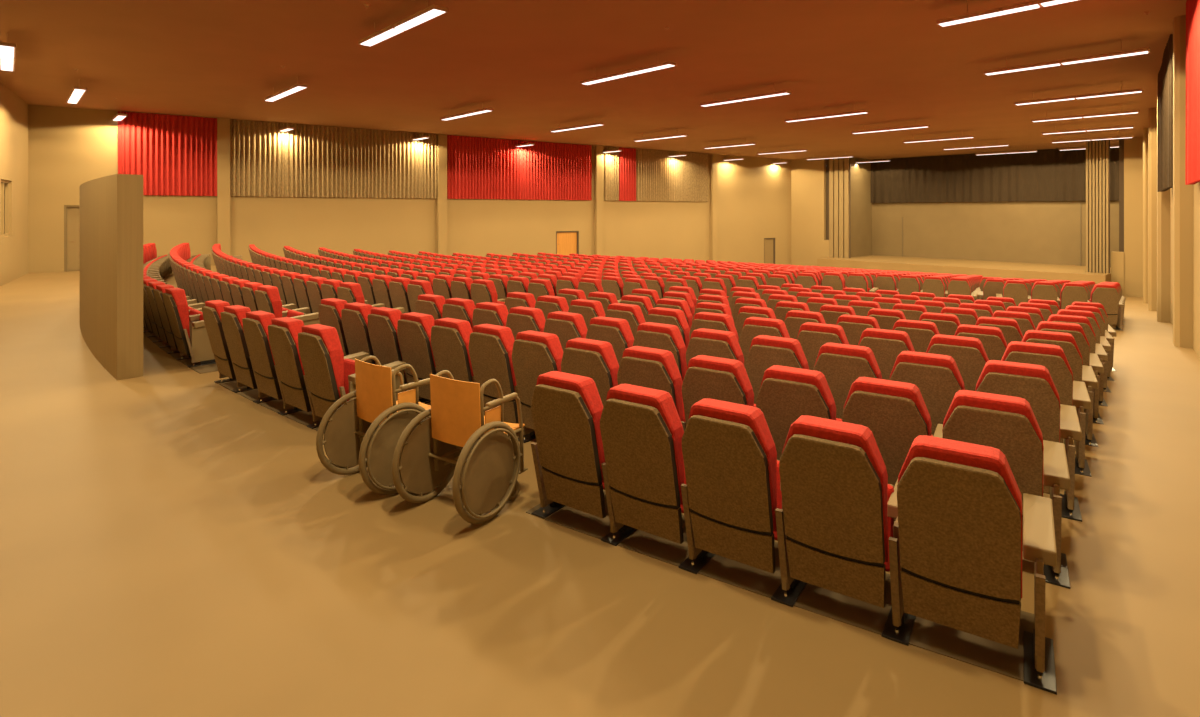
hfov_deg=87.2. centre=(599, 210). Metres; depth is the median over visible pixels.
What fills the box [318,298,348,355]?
seat
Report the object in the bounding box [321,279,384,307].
seat
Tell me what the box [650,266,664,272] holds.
seat
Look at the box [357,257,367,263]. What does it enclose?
seat
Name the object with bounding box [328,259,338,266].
seat
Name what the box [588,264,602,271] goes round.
seat
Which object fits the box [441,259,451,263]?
seat
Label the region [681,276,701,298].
seat
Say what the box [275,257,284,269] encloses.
seat
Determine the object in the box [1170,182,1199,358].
wall
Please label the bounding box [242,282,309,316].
seat
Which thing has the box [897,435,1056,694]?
seat
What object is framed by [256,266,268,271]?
cushion
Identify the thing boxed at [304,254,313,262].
seat
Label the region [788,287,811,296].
seat
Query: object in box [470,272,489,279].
seat
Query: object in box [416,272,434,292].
seat
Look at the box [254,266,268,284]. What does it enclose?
seat
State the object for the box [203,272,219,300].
seat
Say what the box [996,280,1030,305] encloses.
seat
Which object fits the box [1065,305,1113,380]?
seat
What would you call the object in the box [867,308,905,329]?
seat
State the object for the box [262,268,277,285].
seat
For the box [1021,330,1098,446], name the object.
seat
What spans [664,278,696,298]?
seat
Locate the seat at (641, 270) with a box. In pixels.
[636,268,651,275]
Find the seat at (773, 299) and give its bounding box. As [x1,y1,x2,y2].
[767,294,797,310]
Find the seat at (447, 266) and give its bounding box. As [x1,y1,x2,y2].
[444,264,458,269]
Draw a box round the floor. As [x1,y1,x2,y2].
[0,265,1199,716]
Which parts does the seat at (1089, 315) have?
armrest, foot plate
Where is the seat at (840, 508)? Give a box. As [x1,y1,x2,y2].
[779,415,915,645]
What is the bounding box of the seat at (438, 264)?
[432,262,445,268]
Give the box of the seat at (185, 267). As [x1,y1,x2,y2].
[181,264,194,299]
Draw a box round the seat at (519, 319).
[506,306,545,339]
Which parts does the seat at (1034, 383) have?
panel, foot plate, armrest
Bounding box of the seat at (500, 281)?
[488,274,508,298]
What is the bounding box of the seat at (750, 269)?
[741,267,755,272]
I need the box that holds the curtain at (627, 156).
[619,147,635,200]
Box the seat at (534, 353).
[512,330,562,428]
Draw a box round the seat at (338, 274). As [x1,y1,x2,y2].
[332,268,348,281]
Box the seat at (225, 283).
[220,277,282,305]
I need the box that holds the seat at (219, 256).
[217,254,226,273]
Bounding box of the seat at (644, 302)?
[620,295,652,321]
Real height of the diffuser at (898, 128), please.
0.048 m
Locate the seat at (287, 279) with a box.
[282,272,299,309]
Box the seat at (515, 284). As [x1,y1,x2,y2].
[507,276,529,292]
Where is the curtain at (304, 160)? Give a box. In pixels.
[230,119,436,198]
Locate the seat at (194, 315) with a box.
[153,284,201,359]
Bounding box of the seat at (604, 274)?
[601,272,619,280]
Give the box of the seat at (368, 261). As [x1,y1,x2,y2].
[364,258,374,264]
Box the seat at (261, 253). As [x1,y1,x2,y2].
[259,252,267,265]
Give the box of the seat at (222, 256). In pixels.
[219,255,228,274]
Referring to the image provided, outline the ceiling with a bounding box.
[0,0,1185,159]
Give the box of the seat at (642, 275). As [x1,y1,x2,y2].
[640,273,656,278]
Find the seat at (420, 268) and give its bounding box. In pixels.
[412,265,427,272]
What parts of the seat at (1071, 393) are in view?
armrest, foot plate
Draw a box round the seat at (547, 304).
[535,295,568,319]
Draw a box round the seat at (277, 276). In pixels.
[271,270,287,304]
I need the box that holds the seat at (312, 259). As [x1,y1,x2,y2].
[309,255,318,263]
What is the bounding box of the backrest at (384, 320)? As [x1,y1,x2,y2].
[371,307,404,370]
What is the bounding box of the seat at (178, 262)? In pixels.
[175,260,186,293]
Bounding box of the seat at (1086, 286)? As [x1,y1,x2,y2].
[1068,282,1089,299]
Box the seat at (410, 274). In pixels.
[401,270,418,279]
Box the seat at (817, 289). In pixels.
[811,285,832,292]
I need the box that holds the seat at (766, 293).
[761,289,787,304]
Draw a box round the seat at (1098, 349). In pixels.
[1047,314,1107,405]
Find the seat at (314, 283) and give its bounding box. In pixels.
[306,277,367,312]
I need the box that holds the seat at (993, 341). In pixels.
[954,324,1007,360]
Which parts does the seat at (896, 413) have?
armrest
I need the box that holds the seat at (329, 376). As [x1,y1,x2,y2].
[298,324,405,417]
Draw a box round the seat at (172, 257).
[170,256,179,287]
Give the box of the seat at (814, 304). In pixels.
[806,297,837,311]
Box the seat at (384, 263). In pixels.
[381,261,392,266]
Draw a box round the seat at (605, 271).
[602,269,618,275]
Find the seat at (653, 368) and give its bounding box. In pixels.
[617,346,685,430]
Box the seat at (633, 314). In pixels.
[605,303,644,338]
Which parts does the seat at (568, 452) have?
foot plate, panel, foot plate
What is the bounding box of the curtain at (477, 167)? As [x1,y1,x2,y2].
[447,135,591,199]
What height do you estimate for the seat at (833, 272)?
1.035 m
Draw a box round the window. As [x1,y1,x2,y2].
[1,180,8,236]
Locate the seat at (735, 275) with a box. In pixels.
[724,271,741,283]
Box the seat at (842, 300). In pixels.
[833,294,861,305]
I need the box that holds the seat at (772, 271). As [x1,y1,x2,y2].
[760,268,775,274]
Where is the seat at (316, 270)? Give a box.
[311,265,325,276]
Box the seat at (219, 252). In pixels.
[215,252,224,273]
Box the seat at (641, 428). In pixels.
[600,384,715,573]
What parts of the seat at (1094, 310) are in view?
armrest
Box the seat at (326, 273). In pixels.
[321,266,336,279]
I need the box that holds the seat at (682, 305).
[655,298,692,328]
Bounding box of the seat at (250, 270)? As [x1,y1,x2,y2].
[247,264,260,281]
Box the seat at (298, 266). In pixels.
[294,261,307,273]
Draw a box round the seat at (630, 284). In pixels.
[623,278,647,295]
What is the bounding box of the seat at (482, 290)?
[471,279,504,306]
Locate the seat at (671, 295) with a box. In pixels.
[663,291,694,316]
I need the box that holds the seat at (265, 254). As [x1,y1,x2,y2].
[262,253,270,266]
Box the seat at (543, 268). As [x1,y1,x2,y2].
[536,266,550,272]
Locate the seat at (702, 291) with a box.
[697,289,729,305]
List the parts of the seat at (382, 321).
foot plate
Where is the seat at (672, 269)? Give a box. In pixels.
[667,267,682,274]
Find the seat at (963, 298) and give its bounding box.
[947,294,974,302]
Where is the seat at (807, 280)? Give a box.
[795,273,817,288]
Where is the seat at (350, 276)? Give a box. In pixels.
[344,270,361,282]
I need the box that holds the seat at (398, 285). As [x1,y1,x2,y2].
[389,277,410,312]
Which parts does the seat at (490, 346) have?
panel, foot plate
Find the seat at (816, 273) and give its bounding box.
[802,271,820,285]
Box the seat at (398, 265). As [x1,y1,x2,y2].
[390,262,403,268]
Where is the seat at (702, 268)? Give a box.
[695,266,710,272]
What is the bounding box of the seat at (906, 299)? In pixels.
[893,294,919,303]
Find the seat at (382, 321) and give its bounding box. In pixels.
[368,307,430,403]
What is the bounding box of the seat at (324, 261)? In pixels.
[321,257,332,266]
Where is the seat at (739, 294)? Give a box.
[730,291,760,311]
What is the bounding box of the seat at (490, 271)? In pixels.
[485,269,501,274]
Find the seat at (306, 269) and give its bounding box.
[302,263,315,274]
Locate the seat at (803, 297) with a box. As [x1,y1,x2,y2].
[796,292,823,302]
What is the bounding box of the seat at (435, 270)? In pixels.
[425,267,440,274]
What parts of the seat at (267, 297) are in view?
armrest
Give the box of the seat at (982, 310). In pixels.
[958,303,992,317]
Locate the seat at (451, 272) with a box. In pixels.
[439,269,455,277]
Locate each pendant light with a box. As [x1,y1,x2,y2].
[0,42,15,70]
[66,86,86,103]
[112,113,126,120]
[264,84,307,101]
[279,121,293,131]
[358,0,447,46]
[413,136,429,139]
[440,101,492,119]
[515,143,534,146]
[550,123,604,131]
[580,61,676,84]
[603,145,621,152]
[634,129,686,141]
[668,154,686,156]
[700,83,790,106]
[704,138,755,148]
[723,158,743,160]
[757,149,807,153]
[784,110,868,121]
[806,152,853,159]
[851,124,928,133]
[855,160,889,162]
[903,130,974,142]
[936,0,1076,26]
[943,144,1008,149]
[975,150,1037,154]
[983,39,1149,74]
[1014,81,1142,104]
[1031,110,1138,121]
[1042,125,1133,133]
[1051,136,1132,142]
[1059,143,1118,150]
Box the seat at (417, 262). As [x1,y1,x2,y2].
[412,260,424,264]
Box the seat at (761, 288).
[756,285,780,297]
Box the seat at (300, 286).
[293,274,312,313]
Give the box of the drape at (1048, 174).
[871,145,1118,202]
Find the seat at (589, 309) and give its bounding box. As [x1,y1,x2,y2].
[568,299,604,328]
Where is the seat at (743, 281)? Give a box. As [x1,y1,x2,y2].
[736,276,758,291]
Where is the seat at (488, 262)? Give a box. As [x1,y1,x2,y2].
[486,261,497,264]
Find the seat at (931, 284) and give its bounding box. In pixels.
[922,276,947,296]
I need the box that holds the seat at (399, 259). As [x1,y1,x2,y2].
[395,257,405,262]
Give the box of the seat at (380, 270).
[375,267,390,274]
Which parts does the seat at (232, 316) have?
panel, foot plate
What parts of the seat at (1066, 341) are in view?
armrest, foot plate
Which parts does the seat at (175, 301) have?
panel, armrest, foot plate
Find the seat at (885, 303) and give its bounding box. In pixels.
[873,297,901,309]
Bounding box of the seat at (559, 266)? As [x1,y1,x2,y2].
[557,265,570,270]
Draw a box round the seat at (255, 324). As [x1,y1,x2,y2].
[242,311,310,415]
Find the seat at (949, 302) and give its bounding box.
[932,297,960,307]
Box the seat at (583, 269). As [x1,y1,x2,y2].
[572,267,585,273]
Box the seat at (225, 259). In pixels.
[222,256,233,276]
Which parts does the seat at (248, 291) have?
armrest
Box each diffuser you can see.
[0,45,13,59]
[1,59,12,70]
[68,96,79,103]
[72,89,84,96]
[114,116,125,120]
[265,94,287,101]
[281,86,305,94]
[361,29,402,45]
[395,9,444,30]
[442,115,465,119]
[465,110,489,115]
[551,128,575,131]
[576,124,600,128]
[582,75,626,84]
[623,64,673,75]
[702,100,743,106]
[742,93,788,100]
[786,117,823,121]
[825,112,865,117]
[853,130,888,133]
[890,127,925,130]
[939,4,1038,26]
[986,64,1059,74]
[1016,98,1073,104]
[1032,117,1081,121]
[1041,0,1076,6]
[1062,51,1147,64]
[1076,91,1141,98]
[1084,112,1137,117]
[1089,127,1132,130]
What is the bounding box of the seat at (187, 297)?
[143,274,189,336]
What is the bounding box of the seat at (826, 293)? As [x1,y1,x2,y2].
[821,289,845,297]
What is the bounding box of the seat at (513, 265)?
[510,263,522,267]
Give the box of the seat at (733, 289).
[728,287,755,304]
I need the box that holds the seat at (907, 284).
[898,275,922,294]
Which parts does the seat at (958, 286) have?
armrest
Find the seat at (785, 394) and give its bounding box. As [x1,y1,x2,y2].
[756,365,841,459]
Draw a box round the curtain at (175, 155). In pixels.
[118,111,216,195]
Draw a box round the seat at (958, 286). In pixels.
[948,278,976,299]
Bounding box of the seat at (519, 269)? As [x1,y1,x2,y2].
[512,267,527,272]
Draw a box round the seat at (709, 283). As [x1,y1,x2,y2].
[702,278,728,298]
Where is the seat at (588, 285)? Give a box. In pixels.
[578,278,620,302]
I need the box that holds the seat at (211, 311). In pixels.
[202,300,252,392]
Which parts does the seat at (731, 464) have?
panel, foot plate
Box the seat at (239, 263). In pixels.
[235,261,246,278]
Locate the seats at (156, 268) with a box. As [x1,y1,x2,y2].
[143,243,1125,319]
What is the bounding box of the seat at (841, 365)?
[813,342,881,418]
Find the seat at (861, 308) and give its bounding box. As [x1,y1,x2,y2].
[848,300,880,315]
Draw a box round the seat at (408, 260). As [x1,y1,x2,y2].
[403,258,415,263]
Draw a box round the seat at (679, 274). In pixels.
[673,271,689,278]
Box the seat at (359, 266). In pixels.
[353,263,367,272]
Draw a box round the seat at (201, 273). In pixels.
[196,270,211,302]
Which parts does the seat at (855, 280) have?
armrest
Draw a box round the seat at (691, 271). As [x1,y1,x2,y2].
[685,268,700,275]
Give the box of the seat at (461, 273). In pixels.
[454,270,471,277]
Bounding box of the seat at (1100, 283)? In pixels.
[1100,283,1124,324]
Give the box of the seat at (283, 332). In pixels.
[268,317,368,428]
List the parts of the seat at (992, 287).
armrest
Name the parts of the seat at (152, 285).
panel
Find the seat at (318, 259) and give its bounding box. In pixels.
[315,256,325,264]
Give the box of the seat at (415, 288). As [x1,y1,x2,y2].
[407,280,433,311]
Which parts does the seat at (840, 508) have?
panel, armrest, foot plate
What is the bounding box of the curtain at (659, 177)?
[636,149,707,201]
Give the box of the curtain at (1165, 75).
[1157,34,1172,191]
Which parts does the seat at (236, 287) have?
armrest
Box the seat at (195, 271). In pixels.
[191,268,205,302]
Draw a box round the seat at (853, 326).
[836,314,879,345]
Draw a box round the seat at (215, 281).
[211,274,228,300]
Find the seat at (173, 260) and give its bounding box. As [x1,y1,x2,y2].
[171,257,181,287]
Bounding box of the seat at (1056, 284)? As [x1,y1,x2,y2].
[1040,281,1060,297]
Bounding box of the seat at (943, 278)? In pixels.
[933,276,947,296]
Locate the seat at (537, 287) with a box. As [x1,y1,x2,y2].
[528,279,554,301]
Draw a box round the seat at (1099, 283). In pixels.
[1099,283,1124,327]
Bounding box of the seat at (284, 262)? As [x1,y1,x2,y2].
[280,258,292,270]
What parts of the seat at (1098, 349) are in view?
armrest, foot plate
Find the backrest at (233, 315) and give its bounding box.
[224,305,250,347]
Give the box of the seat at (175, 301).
[162,288,215,367]
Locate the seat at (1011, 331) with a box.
[975,317,1022,344]
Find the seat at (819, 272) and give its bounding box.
[807,270,822,285]
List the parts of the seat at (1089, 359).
armrest, foot plate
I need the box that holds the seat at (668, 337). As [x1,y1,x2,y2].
[633,322,686,380]
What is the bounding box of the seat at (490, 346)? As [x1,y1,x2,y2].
[469,324,535,442]
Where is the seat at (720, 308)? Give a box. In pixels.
[692,302,734,324]
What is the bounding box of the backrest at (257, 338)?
[246,311,275,364]
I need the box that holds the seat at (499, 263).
[498,262,509,265]
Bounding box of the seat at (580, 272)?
[567,269,583,277]
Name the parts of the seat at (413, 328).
panel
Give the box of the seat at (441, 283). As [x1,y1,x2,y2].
[433,274,452,299]
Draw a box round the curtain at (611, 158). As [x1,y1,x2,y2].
[605,146,618,200]
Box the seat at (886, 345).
[858,328,914,379]
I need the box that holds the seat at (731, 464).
[682,398,806,606]
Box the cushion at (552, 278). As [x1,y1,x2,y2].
[537,274,556,295]
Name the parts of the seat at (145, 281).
panel, armrest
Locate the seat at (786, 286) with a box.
[781,283,802,291]
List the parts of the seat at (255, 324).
panel, foot plate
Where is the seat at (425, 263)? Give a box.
[422,261,434,266]
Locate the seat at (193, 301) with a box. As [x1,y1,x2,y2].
[143,276,196,342]
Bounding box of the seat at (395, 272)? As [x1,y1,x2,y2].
[387,268,404,277]
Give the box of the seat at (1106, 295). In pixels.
[1088,284,1123,330]
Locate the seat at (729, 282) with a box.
[715,274,735,295]
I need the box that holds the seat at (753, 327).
[739,317,789,368]
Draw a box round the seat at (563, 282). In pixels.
[556,276,578,294]
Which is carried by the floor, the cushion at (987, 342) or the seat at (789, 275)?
the seat at (789, 275)
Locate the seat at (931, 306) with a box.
[914,300,945,312]
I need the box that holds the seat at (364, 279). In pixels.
[357,272,376,304]
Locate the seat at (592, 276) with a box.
[581,274,601,281]
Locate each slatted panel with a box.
[829,157,850,257]
[1086,139,1109,272]
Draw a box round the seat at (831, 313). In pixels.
[819,304,855,324]
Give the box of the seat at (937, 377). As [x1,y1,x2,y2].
[890,351,964,435]
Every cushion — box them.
[143,278,156,285]
[148,281,164,288]
[156,284,173,292]
[183,264,194,268]
[188,266,199,270]
[189,309,201,315]
[193,268,205,272]
[198,270,211,275]
[205,272,219,277]
[205,300,229,319]
[213,274,228,280]
[222,277,238,284]
[232,259,241,263]
[232,279,249,289]
[242,262,253,266]
[244,282,262,293]
[249,264,260,268]
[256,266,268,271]
[257,285,281,317]
[264,268,277,273]
[273,270,287,278]
[284,272,299,282]
[287,310,303,316]
[288,260,298,264]
[295,274,312,286]
[296,261,307,267]
[301,324,343,397]
[304,263,315,270]
[308,277,326,288]
[312,265,325,272]
[321,298,346,319]
[322,266,336,275]
[323,279,341,292]
[329,259,338,263]
[334,268,348,278]
[339,282,364,303]
[342,358,354,404]
[344,302,372,326]
[359,272,376,285]
[374,275,392,288]
[391,277,409,291]
[400,312,435,370]
[409,280,433,294]
[453,277,472,299]
[472,324,516,392]
[473,279,497,302]
[489,274,508,291]
[507,292,535,307]
[516,330,562,371]
[519,272,537,278]
[528,269,544,273]
[530,279,554,295]
[537,295,568,311]
[537,371,604,482]
[547,311,587,337]
[558,276,578,289]
[558,288,586,299]
[566,338,618,386]
[570,299,604,316]
[580,278,603,291]
[588,292,617,303]
[590,316,633,347]
[603,269,618,273]
[603,272,619,276]
[604,265,618,270]
[606,384,683,504]
[607,303,644,323]
[619,267,634,271]
[621,271,637,274]
[621,295,652,312]
[622,274,640,278]
[625,278,647,288]
[634,265,647,268]
[636,268,651,272]
[640,273,656,276]
[650,266,664,269]
[660,274,677,277]
[666,278,687,286]
[667,267,682,271]
[673,271,689,275]
[680,467,685,512]
[681,276,701,289]
[682,397,685,421]
[685,268,700,272]
[687,355,753,405]
[688,398,776,531]
[693,273,711,277]
[695,266,710,269]
[704,270,720,274]
[714,267,728,271]
[715,274,735,286]
[724,271,741,275]
[730,287,755,292]
[732,291,760,298]
[735,297,767,307]
[738,306,775,318]
[741,267,755,270]
[743,317,789,337]
[749,335,808,369]
[753,270,770,276]
[757,285,780,289]
[760,365,835,419]
[761,289,787,296]
[767,294,797,302]
[769,274,789,283]
[773,460,781,540]
[775,301,809,310]
[781,283,802,287]
[782,415,887,561]
[784,310,825,323]
[788,287,811,291]
[796,292,823,297]
[797,322,848,343]
[806,297,837,304]
[807,270,822,280]
[811,285,832,289]
[814,342,881,378]
[819,304,855,314]
[821,289,845,294]
[823,272,843,287]
[833,294,861,300]
[836,314,879,328]
[842,288,864,291]
[844,377,931,435]
[847,273,867,291]
[848,300,880,308]
[856,292,881,296]
[858,328,914,351]
[867,308,905,318]
[873,297,901,303]
[875,290,898,294]
[884,484,893,571]
[890,351,964,389]
[892,303,926,312]
[892,319,939,334]
[898,435,1021,597]
[910,292,935,297]
[914,300,945,307]
[919,312,960,325]
[926,334,988,361]
[942,390,1043,496]
[948,278,970,294]
[954,324,1007,347]
[975,360,1059,442]
[987,297,1015,305]
[1001,341,1072,405]
[1003,280,1027,291]
[1006,306,1044,320]
[1015,280,1031,286]
[1018,302,1052,313]
[1021,330,1082,367]
[1031,282,1056,298]
[1036,321,1089,347]
[1040,281,1060,289]
[1047,314,1095,339]
[1057,309,1099,328]
[1065,305,1104,322]
[1071,302,1107,316]
[1090,284,1118,301]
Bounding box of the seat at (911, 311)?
[892,303,926,320]
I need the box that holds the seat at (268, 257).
[266,254,275,267]
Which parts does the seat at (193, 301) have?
panel, armrest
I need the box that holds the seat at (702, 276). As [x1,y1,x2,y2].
[693,273,711,285]
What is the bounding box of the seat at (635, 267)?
[633,265,647,271]
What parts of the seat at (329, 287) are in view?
armrest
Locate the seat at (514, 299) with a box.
[504,292,535,312]
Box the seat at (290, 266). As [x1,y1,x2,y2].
[287,260,298,271]
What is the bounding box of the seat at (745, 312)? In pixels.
[735,306,775,341]
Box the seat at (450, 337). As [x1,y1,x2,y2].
[431,318,474,382]
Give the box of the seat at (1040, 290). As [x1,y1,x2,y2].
[1031,282,1059,307]
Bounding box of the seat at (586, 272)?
[584,271,601,278]
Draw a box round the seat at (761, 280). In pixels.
[746,273,766,285]
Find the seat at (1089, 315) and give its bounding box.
[1057,309,1111,392]
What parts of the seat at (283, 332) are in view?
panel, foot plate, armrest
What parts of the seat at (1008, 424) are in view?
panel, armrest, foot plate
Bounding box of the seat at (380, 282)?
[372,275,392,307]
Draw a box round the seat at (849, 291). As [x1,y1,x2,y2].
[842,288,864,294]
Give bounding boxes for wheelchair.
[316,356,430,494]
[392,370,527,523]
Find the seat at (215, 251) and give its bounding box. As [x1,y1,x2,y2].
[213,251,221,272]
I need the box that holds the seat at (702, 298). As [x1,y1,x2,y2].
[695,294,731,314]
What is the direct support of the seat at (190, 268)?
on the floor
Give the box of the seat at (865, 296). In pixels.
[856,292,881,300]
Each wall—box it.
[0,82,27,285]
[28,105,790,272]
[79,174,142,379]
[791,159,828,265]
[851,157,871,256]
[872,145,1118,266]
[1111,137,1142,296]
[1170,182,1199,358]
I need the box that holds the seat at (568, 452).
[531,371,636,545]
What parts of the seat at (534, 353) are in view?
panel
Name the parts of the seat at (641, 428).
panel, foot plate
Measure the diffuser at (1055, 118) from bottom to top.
0.048 m
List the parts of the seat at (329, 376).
panel, armrest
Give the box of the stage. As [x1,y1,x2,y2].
[817,255,1110,283]
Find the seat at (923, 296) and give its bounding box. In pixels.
[910,292,935,300]
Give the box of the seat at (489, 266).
[484,264,498,268]
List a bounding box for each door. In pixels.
[64,205,78,270]
[556,231,578,254]
[764,238,774,263]
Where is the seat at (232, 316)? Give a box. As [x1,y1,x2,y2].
[220,305,275,403]
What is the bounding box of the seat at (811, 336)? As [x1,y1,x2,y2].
[797,322,848,369]
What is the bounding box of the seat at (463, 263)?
[461,262,472,266]
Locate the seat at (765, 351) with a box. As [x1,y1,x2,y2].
[745,335,808,403]
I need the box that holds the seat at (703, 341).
[686,328,745,369]
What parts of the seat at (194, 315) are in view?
panel, foot plate, armrest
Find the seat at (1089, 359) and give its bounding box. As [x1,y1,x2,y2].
[1036,321,1103,423]
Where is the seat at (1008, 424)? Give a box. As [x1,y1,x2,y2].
[942,390,1070,588]
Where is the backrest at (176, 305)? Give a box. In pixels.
[165,288,189,337]
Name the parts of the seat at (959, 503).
panel, armrest, foot plate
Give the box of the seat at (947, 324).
[919,312,960,335]
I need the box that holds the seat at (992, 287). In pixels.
[978,279,1004,299]
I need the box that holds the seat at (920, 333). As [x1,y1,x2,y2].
[892,319,939,352]
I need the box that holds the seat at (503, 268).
[498,266,512,270]
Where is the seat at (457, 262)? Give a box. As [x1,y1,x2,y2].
[450,260,462,265]
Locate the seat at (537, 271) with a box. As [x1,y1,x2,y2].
[528,269,544,276]
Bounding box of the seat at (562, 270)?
[551,268,566,275]
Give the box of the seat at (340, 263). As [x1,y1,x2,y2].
[335,260,347,268]
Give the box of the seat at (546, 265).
[544,264,556,267]
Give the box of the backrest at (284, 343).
[271,317,304,374]
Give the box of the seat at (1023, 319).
[992,310,1035,336]
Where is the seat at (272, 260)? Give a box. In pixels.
[270,256,280,267]
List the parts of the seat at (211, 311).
foot plate, panel, foot plate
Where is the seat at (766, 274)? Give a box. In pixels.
[753,270,770,282]
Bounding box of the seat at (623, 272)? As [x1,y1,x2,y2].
[620,271,637,277]
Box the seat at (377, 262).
[372,259,383,266]
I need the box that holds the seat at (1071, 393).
[1001,341,1091,476]
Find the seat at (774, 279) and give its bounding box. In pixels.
[767,274,789,288]
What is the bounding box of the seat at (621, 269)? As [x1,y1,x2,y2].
[619,267,634,274]
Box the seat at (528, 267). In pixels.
[522,265,535,269]
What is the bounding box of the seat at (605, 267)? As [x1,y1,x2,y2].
[602,265,618,272]
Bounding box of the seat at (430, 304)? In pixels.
[415,294,444,319]
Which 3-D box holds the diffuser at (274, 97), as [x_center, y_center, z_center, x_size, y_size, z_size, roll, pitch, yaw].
[-9.303,-3.266,18.111,0.200,0.048,1.425,0,0,-43]
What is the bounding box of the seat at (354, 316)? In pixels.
[341,302,406,381]
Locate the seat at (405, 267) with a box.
[401,264,414,270]
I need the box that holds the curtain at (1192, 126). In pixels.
[1185,0,1199,184]
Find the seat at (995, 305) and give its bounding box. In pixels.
[974,300,1005,313]
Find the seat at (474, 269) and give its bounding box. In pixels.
[470,267,485,272]
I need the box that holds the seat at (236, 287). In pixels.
[230,279,295,308]
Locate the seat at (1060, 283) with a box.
[1053,281,1062,288]
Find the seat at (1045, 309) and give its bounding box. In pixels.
[1018,302,1052,320]
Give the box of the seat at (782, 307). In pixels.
[774,301,809,321]
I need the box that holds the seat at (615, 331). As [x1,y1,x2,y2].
[586,316,633,365]
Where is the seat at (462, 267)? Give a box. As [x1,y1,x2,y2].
[456,265,471,270]
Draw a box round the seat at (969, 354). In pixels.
[926,334,988,390]
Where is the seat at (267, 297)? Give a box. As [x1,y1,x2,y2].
[255,285,319,325]
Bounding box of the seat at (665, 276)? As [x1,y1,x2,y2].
[660,274,677,283]
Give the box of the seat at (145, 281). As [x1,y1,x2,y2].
[143,278,204,347]
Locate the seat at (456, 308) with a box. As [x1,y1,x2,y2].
[442,298,474,330]
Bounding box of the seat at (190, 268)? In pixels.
[186,266,199,302]
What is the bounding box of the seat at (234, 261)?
[230,259,241,277]
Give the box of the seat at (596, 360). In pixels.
[561,338,618,406]
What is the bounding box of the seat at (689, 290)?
[668,286,696,306]
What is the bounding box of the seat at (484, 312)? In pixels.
[472,302,508,326]
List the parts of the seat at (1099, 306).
armrest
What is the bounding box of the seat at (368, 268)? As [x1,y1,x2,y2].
[363,265,378,272]
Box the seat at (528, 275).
[518,272,537,281]
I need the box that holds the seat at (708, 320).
[689,312,738,340]
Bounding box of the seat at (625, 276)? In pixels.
[622,274,640,283]
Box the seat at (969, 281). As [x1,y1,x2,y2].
[954,277,977,300]
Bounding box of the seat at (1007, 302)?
[987,297,1015,309]
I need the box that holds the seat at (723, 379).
[682,355,755,424]
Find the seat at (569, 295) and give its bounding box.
[557,288,586,306]
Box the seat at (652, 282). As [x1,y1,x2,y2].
[644,276,664,298]
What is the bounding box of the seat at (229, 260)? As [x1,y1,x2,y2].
[226,258,236,276]
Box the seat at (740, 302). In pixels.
[732,297,767,323]
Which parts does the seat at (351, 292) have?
armrest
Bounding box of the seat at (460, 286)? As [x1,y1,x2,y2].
[451,277,504,301]
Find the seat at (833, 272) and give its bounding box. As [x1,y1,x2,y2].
[833,272,846,287]
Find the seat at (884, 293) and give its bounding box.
[875,290,898,297]
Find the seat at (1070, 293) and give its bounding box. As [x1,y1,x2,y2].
[1059,283,1089,308]
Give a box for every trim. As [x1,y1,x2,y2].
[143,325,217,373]
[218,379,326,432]
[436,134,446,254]
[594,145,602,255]
[710,154,716,261]
[826,159,828,239]
[902,217,902,256]
[1080,202,1080,265]
[1119,139,1123,251]
[1143,128,1147,302]
[1148,108,1156,310]
[1157,77,1169,322]
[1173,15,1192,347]
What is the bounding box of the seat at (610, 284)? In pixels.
[601,276,623,299]
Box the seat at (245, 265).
[240,262,253,280]
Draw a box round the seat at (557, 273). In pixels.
[545,271,561,279]
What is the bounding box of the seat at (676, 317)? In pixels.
[646,307,689,349]
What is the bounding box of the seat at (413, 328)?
[397,312,436,399]
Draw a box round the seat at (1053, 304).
[1028,299,1059,313]
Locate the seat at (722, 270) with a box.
[714,267,728,274]
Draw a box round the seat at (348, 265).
[344,262,356,270]
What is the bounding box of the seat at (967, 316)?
[941,307,977,324]
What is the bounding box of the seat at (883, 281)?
[875,274,897,290]
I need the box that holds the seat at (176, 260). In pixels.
[173,259,183,288]
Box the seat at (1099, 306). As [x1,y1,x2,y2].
[1071,302,1115,370]
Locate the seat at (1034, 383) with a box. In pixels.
[975,360,1081,521]
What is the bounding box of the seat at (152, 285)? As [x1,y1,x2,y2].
[145,281,201,353]
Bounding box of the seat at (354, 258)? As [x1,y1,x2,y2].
[350,255,360,261]
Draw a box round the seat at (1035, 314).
[1006,306,1044,328]
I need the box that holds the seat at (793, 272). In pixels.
[781,270,796,281]
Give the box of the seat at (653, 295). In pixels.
[631,288,659,307]
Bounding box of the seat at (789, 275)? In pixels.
[775,271,794,283]
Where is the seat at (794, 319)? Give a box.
[784,310,825,338]
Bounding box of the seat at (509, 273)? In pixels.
[501,270,518,277]
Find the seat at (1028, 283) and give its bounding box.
[1015,280,1031,295]
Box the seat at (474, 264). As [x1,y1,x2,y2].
[472,263,485,267]
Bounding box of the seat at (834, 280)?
[822,272,852,289]
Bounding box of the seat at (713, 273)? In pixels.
[704,270,720,277]
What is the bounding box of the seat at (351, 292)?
[337,282,404,313]
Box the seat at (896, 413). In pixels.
[842,377,942,520]
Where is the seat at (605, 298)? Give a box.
[587,292,617,314]
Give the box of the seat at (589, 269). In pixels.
[587,268,602,275]
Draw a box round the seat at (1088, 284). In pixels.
[1076,282,1091,293]
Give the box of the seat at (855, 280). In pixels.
[846,273,878,292]
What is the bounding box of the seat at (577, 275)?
[563,272,580,281]
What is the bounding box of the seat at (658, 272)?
[654,270,670,276]
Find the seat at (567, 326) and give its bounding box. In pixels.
[544,311,587,351]
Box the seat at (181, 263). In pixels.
[178,262,190,295]
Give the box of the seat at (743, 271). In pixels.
[733,269,748,275]

